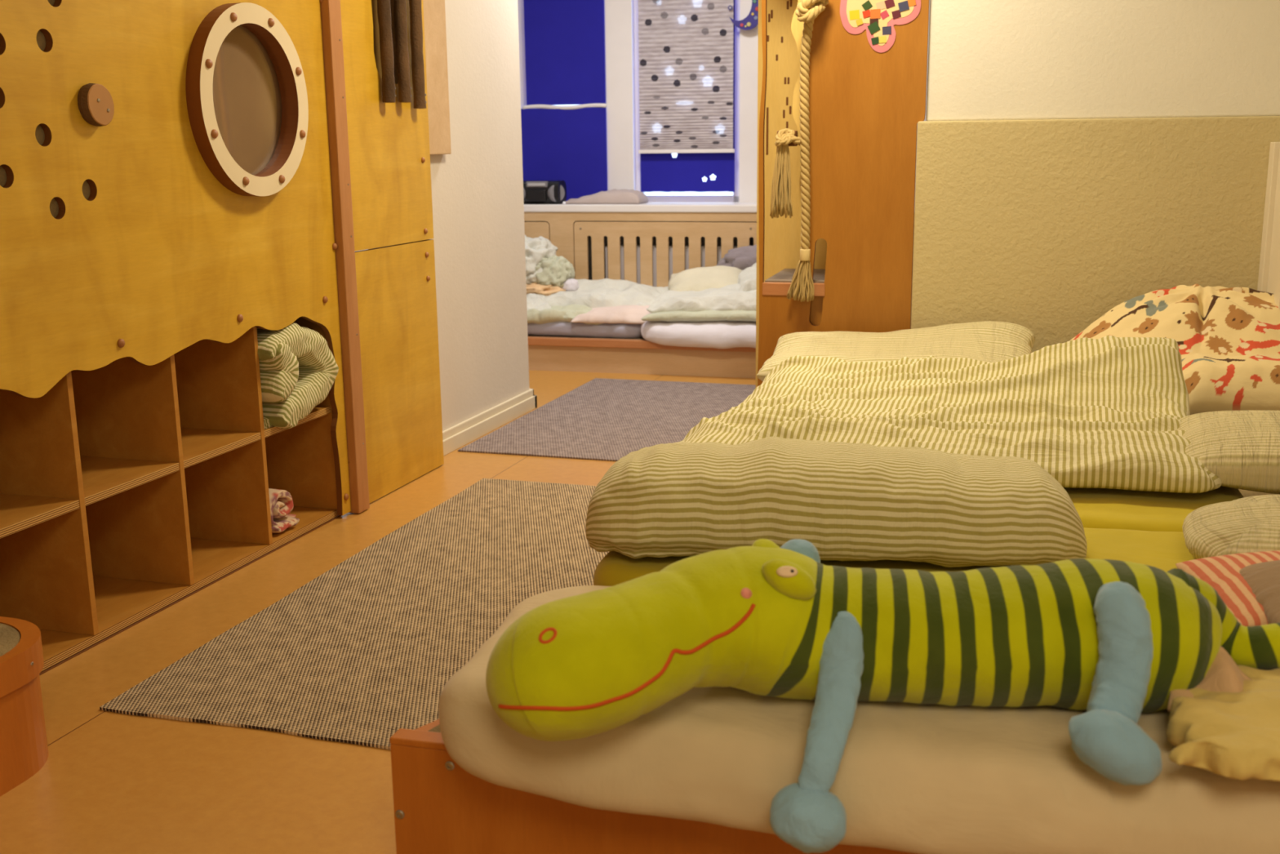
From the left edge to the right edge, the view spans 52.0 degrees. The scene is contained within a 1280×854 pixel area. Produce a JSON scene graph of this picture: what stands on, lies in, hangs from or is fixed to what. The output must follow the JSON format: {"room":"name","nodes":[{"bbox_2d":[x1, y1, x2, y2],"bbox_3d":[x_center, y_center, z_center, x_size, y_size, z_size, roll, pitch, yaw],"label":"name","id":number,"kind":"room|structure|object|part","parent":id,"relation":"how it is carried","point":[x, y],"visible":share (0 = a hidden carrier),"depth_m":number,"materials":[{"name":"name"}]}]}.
{"room":"children's room","nodes":[
{"label":"children's room","id":0,"kind":"room"},
{"bbox_2d":[0,369,755,853],"bbox_3d":[-0.289,0.492,3.743,5.900,0.050,9.800,3,13,17],"label":"floor","id":1,"kind":"structure","parent":0,"point":[108,782],"depth_m":2.76,"materials":[{"name":"orange wood"}]},
{"bbox_2d":[0,616,48,796],"bbox_3d":[-1.488,0.636,2.406,0.348,0.268,0.934,3,13,17],"label":"step stool","id":2,"kind":"object","parent":1,"relation":"on","point":[24,748],"visible":1,"depth_m":2.64,"materials":[{"name":"beech wood"},{"name":"grey brown carpet"}]},
{"bbox_2d":[0,316,341,675],"bbox_3d":[-1.577,0.171,3.358,0.378,0.772,2.465,3,13,17],"label":"cubby shelf","id":3,"kind":"object","parent":1,"relation":"on","point":[128,488],"visible":0.6,"depth_m":3.71,"materials":[{"name":"brown wood"}]},
{"bbox_3d":[-1.569,0.533,3.441,0.360,0.022,2.456,3,13,17],"label":"board","id":4,"kind":"part","parent":3,"relation":"part of","materials":[{"name":"brown wood"}]},
{"bbox_2d":[268,488,299,533],"bbox_3d":[-1.233,0.268,4.265,0.214,0.132,0.156,3,13,17],"label":"cloth","id":5,"kind":"object","parent":3,"relation":"on","point":[281,501],"visible":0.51,"depth_m":4.24,"materials":[{"name":"multicoloured fabric"}]},
{"bbox_2d":[256,322,338,429],"bbox_3d":[-1.229,-0.182,4.241,0.388,0.332,0.400,3,13,17],"label":"duvet","id":6,"kind":"object","parent":3,"relation":"on","point":[299,369],"visible":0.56,"depth_m":4.11,"materials":[{"name":"fabric"}]},
{"bbox_3d":[-1.212,-0.082,4.486,0.362,0.726,0.018,3,13,17],"label":"panel","id":7,"kind":"part","parent":3,"relation":"part of","materials":[{"name":"brown wood"}]},
{"bbox_2d":[0,0,444,515],"bbox_3d":[-1.717,-0.762,3.466,0.966,2.546,3.450,3,13,17],"label":"wooden play structure","id":8,"kind":"structure","parent":1,"relation":"on","point":[175,175],"depth_m":3.76,"materials":[{"name":"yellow wood"}]},
{"bbox_3d":[-1.330,-0.788,3.210,0.032,0.103,0.097,3,13,17],"label":"log slice knob","id":9,"kind":"part","parent":8,"relation":"part of","materials":[{"name":"brown wood"}]},
{"bbox_3d":[-0.907,-1.464,4.551,0.020,1.656,0.653,3,13,17],"label":"panel","id":10,"kind":"part","parent":8,"relation":"part of","materials":[{"name":"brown wood"}]},
{"bbox_3d":[-0.892,-0.219,4.823,0.020,0.886,0.653,3,13,17],"label":"panel","id":11,"kind":"part","parent":8,"relation":"part of","materials":[{"name":"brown wood"}]},
{"bbox_2d":[99,478,608,749],"bbox_3d":[-0.452,0.444,3.837,0.971,0.008,2.142,3,13,17],"label":"woven rug","id":12,"kind":"object","parent":1,"relation":"on","point":[366,650],"visible":0.59,"depth_m":3.46,"materials":[{"name":"grey carpet"}]},
{"bbox_2d":[457,377,755,461],"bbox_3d":[0.121,-0.048,6.060,1.295,0.008,1.735,3,13,17],"label":"woven rug","id":13,"kind":"object","parent":1,"relation":"on","point":[601,419],"visible":0.62,"depth_m":6.00,"materials":[{"name":"grey carpet"}]},
{"bbox_2d":[528,334,755,377],"bbox_3d":[0.059,-0.476,7.605,4.300,0.188,0.930,3,13,15],"label":"platform","id":14,"kind":"object","parent":1,"relation":"on","point":[640,355],"visible":0.11,"depth_m":7.18,"materials":[{"name":"brown wood"}]},
{"bbox_2d":[527,321,642,337],"bbox_3d":[-0.533,-0.613,7.623,1.358,0.094,0.637,3,13,17],"label":"mattress","id":15,"kind":"object","parent":14,"relation":"on","point":[557,328],"visible":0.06,"depth_m":7.26,"materials":[{"name":"grey fabric"}]},
{"bbox_2d":[526,278,667,324],"bbox_3d":[-0.290,-0.715,7.497,1.032,0.240,0.611,2,13,12],"label":"duvet","id":16,"kind":"object","parent":15,"relation":"on","point":[560,306],"visible":0.57,"depth_m":7.36,"materials":[{"name":"white fabric"}]},
{"bbox_2d":[569,304,652,324],"bbox_3d":[-0.037,-0.656,7.405,0.630,0.103,0.518,1,12,9],"label":"blanket","id":17,"kind":"object","parent":15,"relation":"on","point":[624,314],"visible":0.44,"depth_m":7.21,"materials":[{"name":"pink fabric"}]},
{"bbox_3d":[-0.725,-0.702,7.611,0.417,0.121,0.309,3,13,17],"label":"cushion","id":18,"kind":"object","parent":15,"relation":"on","visible":0},
{"bbox_2d":[526,282,565,295],"bbox_3d":[-0.600,-0.796,7.647,0.478,0.142,0.344,3,13,17],"label":"cloth","id":19,"kind":"object","parent":18,"relation":"on","point":[535,288],"visible":0.19,"depth_m":7.50,"materials":[{"name":"fabric"}]},
{"bbox_2d":[524,235,558,284],"bbox_3d":[-0.699,-0.976,7.682,0.436,0.311,0.381,3,13,17],"label":"stuffed toy","id":20,"kind":"object","parent":19,"relation":"on","point":[536,249],"visible":0.21,"depth_m":7.53,"materials":[{"name":"white fabric"}]},
{"bbox_2d":[533,254,574,288],"bbox_3d":[-0.519,-0.887,7.594,0.280,0.210,0.218,3,13,17],"label":"stuffed toy","id":21,"kind":"object","parent":19,"relation":"on","point":[556,270],"visible":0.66,"depth_m":7.51,"materials":[{"name":"fabric"}]},
{"bbox_2d":[561,278,578,291],"bbox_3d":[-0.404,-0.817,7.559,0.102,0.076,0.093,3,13,17],"label":"toy","id":22,"kind":"object","parent":19,"relation":"on","point":[571,284],"visible":0.9,"depth_m":7.52,"materials":[{"name":"white fabric"}]},
{"bbox_2d":[604,244,737,286],"bbox_3d":[0.541,-0.826,7.637,1.520,0.448,0.088,3,13,15],"label":"radiator","id":23,"kind":"object","parent":14,"relation":"on","point":[670,246],"visible":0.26,"depth_m":7.70,"materials":[{"name":"metal"}]},
{"bbox_2d":[640,320,755,348],"bbox_3d":[0.681,-0.543,7.203,1.311,0.151,0.675,3,13,17],"label":"mattress","id":24,"kind":"object","parent":14,"relation":"on","point":[710,334],"visible":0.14,"depth_m":6.99,"materials":[{"name":"white fabric"}]},
{"bbox_2d":[641,262,756,321],"bbox_3d":[0.585,-0.747,7.181,1.058,0.314,0.626,3,13,17],"label":"duvet","id":25,"kind":"object","parent":24,"relation":"on","point":[733,302],"visible":0.39,"depth_m":7.05,"materials":[{"name":"white fabric"}]},
{"bbox_2d":[667,265,742,291],"bbox_3d":[0.383,-0.791,7.368,0.465,0.218,0.305,1,12,8],"label":"pillow","id":26,"kind":"object","parent":25,"relation":"on","point":[700,278],"visible":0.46,"depth_m":7.29,"materials":[{"name":"beige fabric"}]},
{"bbox_2d":[715,244,756,270],"bbox_3d":[0.762,-0.932,7.395,0.666,0.212,0.200,3,13,17],"label":"pillow","id":27,"kind":"object","parent":25,"relation":"on","point":[742,258],"visible":0.19,"depth_m":7.38,"materials":[{"name":"fabric"}]},
{"bbox_2d":[524,212,914,310],"bbox_3d":[0.096,-0.920,7.662,4.300,0.660,0.018,3,13,15],"label":"radiator cover","id":28,"kind":"object","parent":14,"relation":"on","point":[571,239],"visible":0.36,"depth_m":7.65,"materials":[{"name":"brown wood"}]},
{"bbox_3d":[-0.964,-0.958,7.952,0.891,0.567,0.016,3,13,15],"label":"panel","id":29,"kind":"part","parent":28,"relation":"part of","materials":[{"name":"brown wood"}]},
{"bbox_3d":[0.449,-0.893,7.570,1.728,0.570,0.016,3,13,15],"label":"slotted panel","id":30,"kind":"part","parent":28,"relation":"part of","materials":[{"name":"brown wood"}]},
{"bbox_2d":[390,488,1277,853],"bbox_3d":[0.880,0.370,3.493,1.860,0.268,3.143,3,13,15],"label":"frame","id":31,"kind":"object","parent":1,"relation":"on","point":[441,807],"visible":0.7,"depth_m":2.19,"materials":[{"name":"brown wood"}]},
{"bbox_3d":[0.884,0.372,3.508,1.860,0.255,3.114,3,13,15],"label":"frame","id":32,"kind":"part","parent":31,"relation":"part of","materials":[{"name":"brown wood"}]},
{"bbox_2d":[439,585,1279,853],"bbox_3d":[0.399,0.469,2.181,1.423,0.176,0.651,2,13,14],"label":"mattress","id":33,"kind":"object","parent":31,"relation":"on","point":[911,777],"visible":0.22,"depth_m":1.92,"materials":[{"name":"beige fabric"}]},
{"bbox_2d":[485,538,1279,853],"bbox_3d":[0.424,0.382,1.982,1.283,0.375,0.474,2,12,10],"label":"plush toy","id":34,"kind":"object","parent":33,"relation":"on","point":[1111,640],"visible":0.98,"depth_m":1.92,"materials":[{"name":"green fabric"}]},
{"bbox_2d":[740,587,751,598],"bbox_3d":[0.158,0.247,1.947,0.016,0.014,0.016,3,13,17],"label":"spot","id":35,"kind":"object","parent":34,"relation":"attached to","point":[745,593],"depth_m":1.95,"materials":[{"name":"pink fabric"}]},
{"bbox_3d":[0.282,0.402,1.911,0.072,0.230,0.210,3,13,17],"label":"arm","id":36,"kind":"part","parent":34,"relation":"part of"},
{"bbox_3d":[0.682,0.334,1.861,0.087,0.207,0.159,3,13,17],"label":"leg","id":37,"kind":"part","parent":34,"relation":"part of","materials":[{"name":"blue fabric"}]},
{"bbox_2d":[1166,645,1279,781],"bbox_3d":[0.978,0.418,1.814,0.549,0.131,0.406,3,13,17],"label":"stuffed toy","id":38,"kind":"object","parent":33,"relation":"on","point":[1228,725],"visible":0.82,"depth_m":1.80,"materials":[{"name":"beige fabric"}]},
{"bbox_2d":[593,527,1196,586],"bbox_3d":[0.634,0.326,2.767,1.422,0.137,0.604,3,13,15],"label":"mattress","id":39,"kind":"object","parent":31,"relation":"on","point":[1162,550],"visible":0.12,"depth_m":2.72,"materials":[{"name":"yellow fabric"}]},
{"bbox_2d":[585,435,1087,567],"bbox_3d":[0.406,0.137,2.808,1.028,0.222,0.505,1,12,7],"label":"bolster pillow","id":40,"kind":"object","parent":39,"relation":"on","point":[851,501],"visible":0.94,"depth_m":2.60,"materials":[{"name":"beige fabric"}]},
{"bbox_2d":[1174,550,1279,626],"bbox_3d":[1.331,0.290,2.260,0.672,0.137,0.412,0,12,5],"label":"pillow","id":41,"kind":"object","parent":39,"relation":"on","point":[1248,584],"visible":0.79,"depth_m":2.27,"materials":[{"name":"pink fabric"}]},
{"bbox_3d":[1.349,0.291,2.203,0.625,0.115,0.304,0,12,5],"label":"plush panel","id":42,"kind":"part","parent":41,"relation":"part of","materials":[{"name":"beige fabric"}]},
{"bbox_2d":[1182,494,1279,559],"bbox_3d":[1.462,0.229,2.561,0.753,0.128,0.439,3,13,17],"label":"pillow","id":43,"kind":"object","parent":39,"relation":"on","point":[1249,524],"visible":0.76,"depth_m":2.57,"materials":[{"name":"beige fabric"}]},
{"bbox_2d":[1063,485,1244,532],"bbox_3d":[0.790,0.199,3.354,1.430,0.130,0.638,3,13,17],"label":"mattress","id":44,"kind":"object","parent":31,"relation":"on","point":[1096,508],"visible":0.11,"depth_m":3.10,"materials":[{"name":"yellow fabric"}]},
{"bbox_2d":[680,335,1222,493],"bbox_3d":[0.854,-0.082,3.712,1.444,0.252,1.238,3,13,17],"label":"striped duvet","id":45,"kind":"object","parent":44,"relation":"on","point":[1106,411],"visible":0.9,"depth_m":3.67,"materials":[{"name":"beige fabric"}]},
{"bbox_2d":[1176,409,1279,494],"bbox_3d":[1.769,0.067,3.225,0.857,0.154,0.572,3,13,17],"label":"pillow","id":46,"kind":"object","parent":44,"relation":"on","point":[1242,448],"visible":0.79,"depth_m":3.14,"materials":[{"name":"beige fabric"}]},
{"bbox_3d":[1.289,-0.060,4.511,1.761,0.132,0.714,3,13,17],"label":"mattress","id":47,"kind":"object","parent":31,"relation":"on","visible":0},
{"bbox_2d":[756,320,1035,381],"bbox_3d":[0.917,-0.253,4.644,0.939,0.199,0.624,2,13,13],"label":"pillow","id":48,"kind":"object","parent":47,"relation":"on","point":[989,341],"visible":0.51,"depth_m":4.62,"materials":[{"name":"beige fabric"}]},
{"bbox_2d":[1070,284,1279,414],"bbox_3d":[1.836,-0.272,4.310,1.021,0.345,0.680,3,13,17],"label":"cushion","id":49,"kind":"object","parent":47,"relation":"on","point":[1228,340],"visible":0.59,"depth_m":4.30,"materials":[{"name":"multicoloured fabric"}]},
{"bbox_2d":[755,0,928,387],"bbox_3d":[0.774,-1.044,5.205,0.720,2.296,0.554,3,13,15],"label":"wooden cabinet","id":50,"kind":"object","parent":1,"relation":"on","point":[867,105],"visible":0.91,"depth_m":4.96,"materials":[{"name":"brown wood"}]},
{"bbox_2d":[769,128,800,218],"bbox_3d":[0.566,-0.960,4.974,0.144,0.334,0.073,3,13,15],"label":"tassel","id":51,"kind":"object","parent":50,"relation":"hanging from","point":[780,194],"visible":1,"depth_m":4.97,"materials":[{"name":"beige fabric"}]},
{"bbox_2d":[786,0,828,302],"bbox_3d":[0.626,-1.094,4.889,0.151,1.260,0.105,3,13,15],"label":"rope","id":52,"kind":"object","parent":50,"relation":"hanging from","point":[802,285],"visible":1,"depth_m":4.92,"materials":[{"name":"beige fabric"}]},
{"bbox_2d":[840,0,920,53],"bbox_3d":[0.874,-1.512,4.779,0.291,0.287,0.006,3,13,15],"label":"paper flower","id":53,"kind":"object","parent":50,"relation":"attached to","point":[878,18],"visible":1,"depth_m":4.79,"materials":[{"name":"multicoloured paper"}]},
{"bbox_2d":[1257,142,1279,309],"bbox_3d":[2.343,-0.342,4.443,0.432,1.220,0.310,3,13,15],"label":"panel","id":54,"kind":"structure","parent":1,"relation":"on","point":[1268,279],"depth_m":4.48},
{"bbox_2d":[372,0,529,431],"bbox_3d":[-0.795,-1.308,5.456,0.140,2.750,1.235,3,13,17],"label":"wall","id":55,"kind":"structure","parent":0,"point":[477,202],"depth_m":5.64,"materials":[{"name":"white paint"}]},
{"bbox_2d":[422,0,451,155],"bbox_3d":[-0.822,-1.697,4.997,0.033,1.293,0.285,3,13,17],"label":"board","id":56,"kind":"object","parent":55,"relation":"attached to","point":[434,13],"visible":0.51,"depth_m":5.11,"materials":[{"name":"brown wood"}]},
{"bbox_2d":[442,388,537,456],"bbox_3d":[-0.757,-0.024,5.799,0.185,0.095,1.165,3,13,17],"label":"baseboard","id":57,"kind":"structure","parent":55,"relation":"attached to","point":[462,433],"depth_m":5.78,"materials":[{"name":"white wood"}]},
{"bbox_2d":[524,0,929,279],"bbox_3d":[0.214,-1.841,7.843,4.550,2.750,0.150,3,13,15],"label":"wall","id":58,"kind":"structure","parent":0,"point":[619,14],"depth_m":7.76,"materials":[{"name":"white paint"}]},
{"bbox_2d":[517,0,608,191],"bbox_3d":[-0.674,-2.166,8.021,1.015,1.570,0.050,3,13,15],"label":"window","id":59,"kind":"structure","parent":58,"relation":"in","point":[520,2],"depth_m":7.97,"materials":[{"name":"white wood"}]},
{"bbox_2d":[522,0,606,109],"bbox_3d":[-0.462,-2.384,7.821,0.533,0.963,0.033,3,13,15],"label":"blind","id":60,"kind":"object","parent":59,"relation":"attached to","point":[565,39],"visible":1,"depth_m":7.85,"materials":[{"name":"blue fabric"}]},
{"bbox_2d":[633,0,739,202],"bbox_3d":[0.285,-2.121,7.761,0.645,1.570,0.050,3,13,15],"label":"window","id":61,"kind":"structure","parent":58,"relation":"in","point":[735,197],"depth_m":7.82,"materials":[{"name":"white wood"}]},
{"bbox_2d":[638,0,734,153],"bbox_3d":[0.266,-2.227,7.625,0.581,1.244,0.028,3,13,15],"label":"pleated shade","id":62,"kind":"object","parent":61,"relation":"attached to","point":[686,46],"visible":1,"depth_m":7.66,"materials":[{"name":"grey fabric"}]},
{"bbox_3d":[0.273,-1.629,7.756,0.581,0.021,0.028,3,13,15],"label":"rail","id":63,"kind":"part","parent":62,"relation":"part of","materials":[{"name":"white plastic"}]},
{"bbox_2d":[640,0,734,191],"bbox_3d":[0.274,-2.112,7.683,0.575,1.453,0.002,3,13,15],"label":"window pane","id":64,"kind":"object","parent":61,"relation":"attached to","point":[660,172],"visible":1,"depth_m":7.81,"materials":[{"name":"blue glass"}]},
{"bbox_2d":[524,202,915,212],"bbox_3d":[0.132,-1.295,7.730,4.500,0.043,0.335,3,13,15],"label":"window sill","id":65,"kind":"structure","parent":58,"relation":"attached to","point":[646,206],"depth_m":7.61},
{"bbox_2d":[523,180,566,204],"bbox_3d":[-0.637,-1.409,7.873,0.394,0.135,0.165,3,13,15],"label":"radio","id":66,"kind":"object","parent":65,"relation":"on","point":[535,192],"visible":0.68,"depth_m":7.79,"materials":[{"name":"black plastic"}]},
{"bbox_3d":[-0.614,-1.376,7.798,0.120,0.070,0.017,3,13,15],"label":"cassette door","id":67,"kind":"part","parent":66,"relation":"part of","materials":[{"name":"black plastic"}]},
{"bbox_2d":[520,106,607,200],"bbox_3d":[-0.523,-1.654,7.995,0.667,0.561,0.004,3,13,15],"label":"window pane","id":68,"kind":"object","parent":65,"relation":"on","point":[569,146],"visible":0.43,"depth_m":7.97,"materials":[{"name":"blue glass"}]},
{"bbox_2d":[564,188,648,204],"bbox_3d":[-0.202,-1.377,7.824,0.470,0.084,0.220,3,13,15],"label":"folded cloth","id":69,"kind":"object","parent":65,"relation":"on","point":[614,196],"visible":1,"depth_m":7.72,"materials":[{"name":"white fabric"}]},
{"bbox_2d":[728,0,758,30],"bbox_3d":[0.595,-2.377,7.473,0.192,0.226,0.014,3,13,15],"label":"ornament","id":70,"kind":"object","parent":58,"relation":"hanging from","point":[751,21],"visible":0.94,"depth_m":7.48,"materials":[{"name":"purple fabric"}]},
{"bbox_2d":[911,0,1279,352],"bbox_3d":[1.877,-1.170,4.673,1.726,2.750,0.220,3,13,15],"label":"wall","id":71,"kind":"structure","parent":0,"point":[1045,227],"depth_m":4.69,"materials":[{"name":"beige paint"}]}
]}

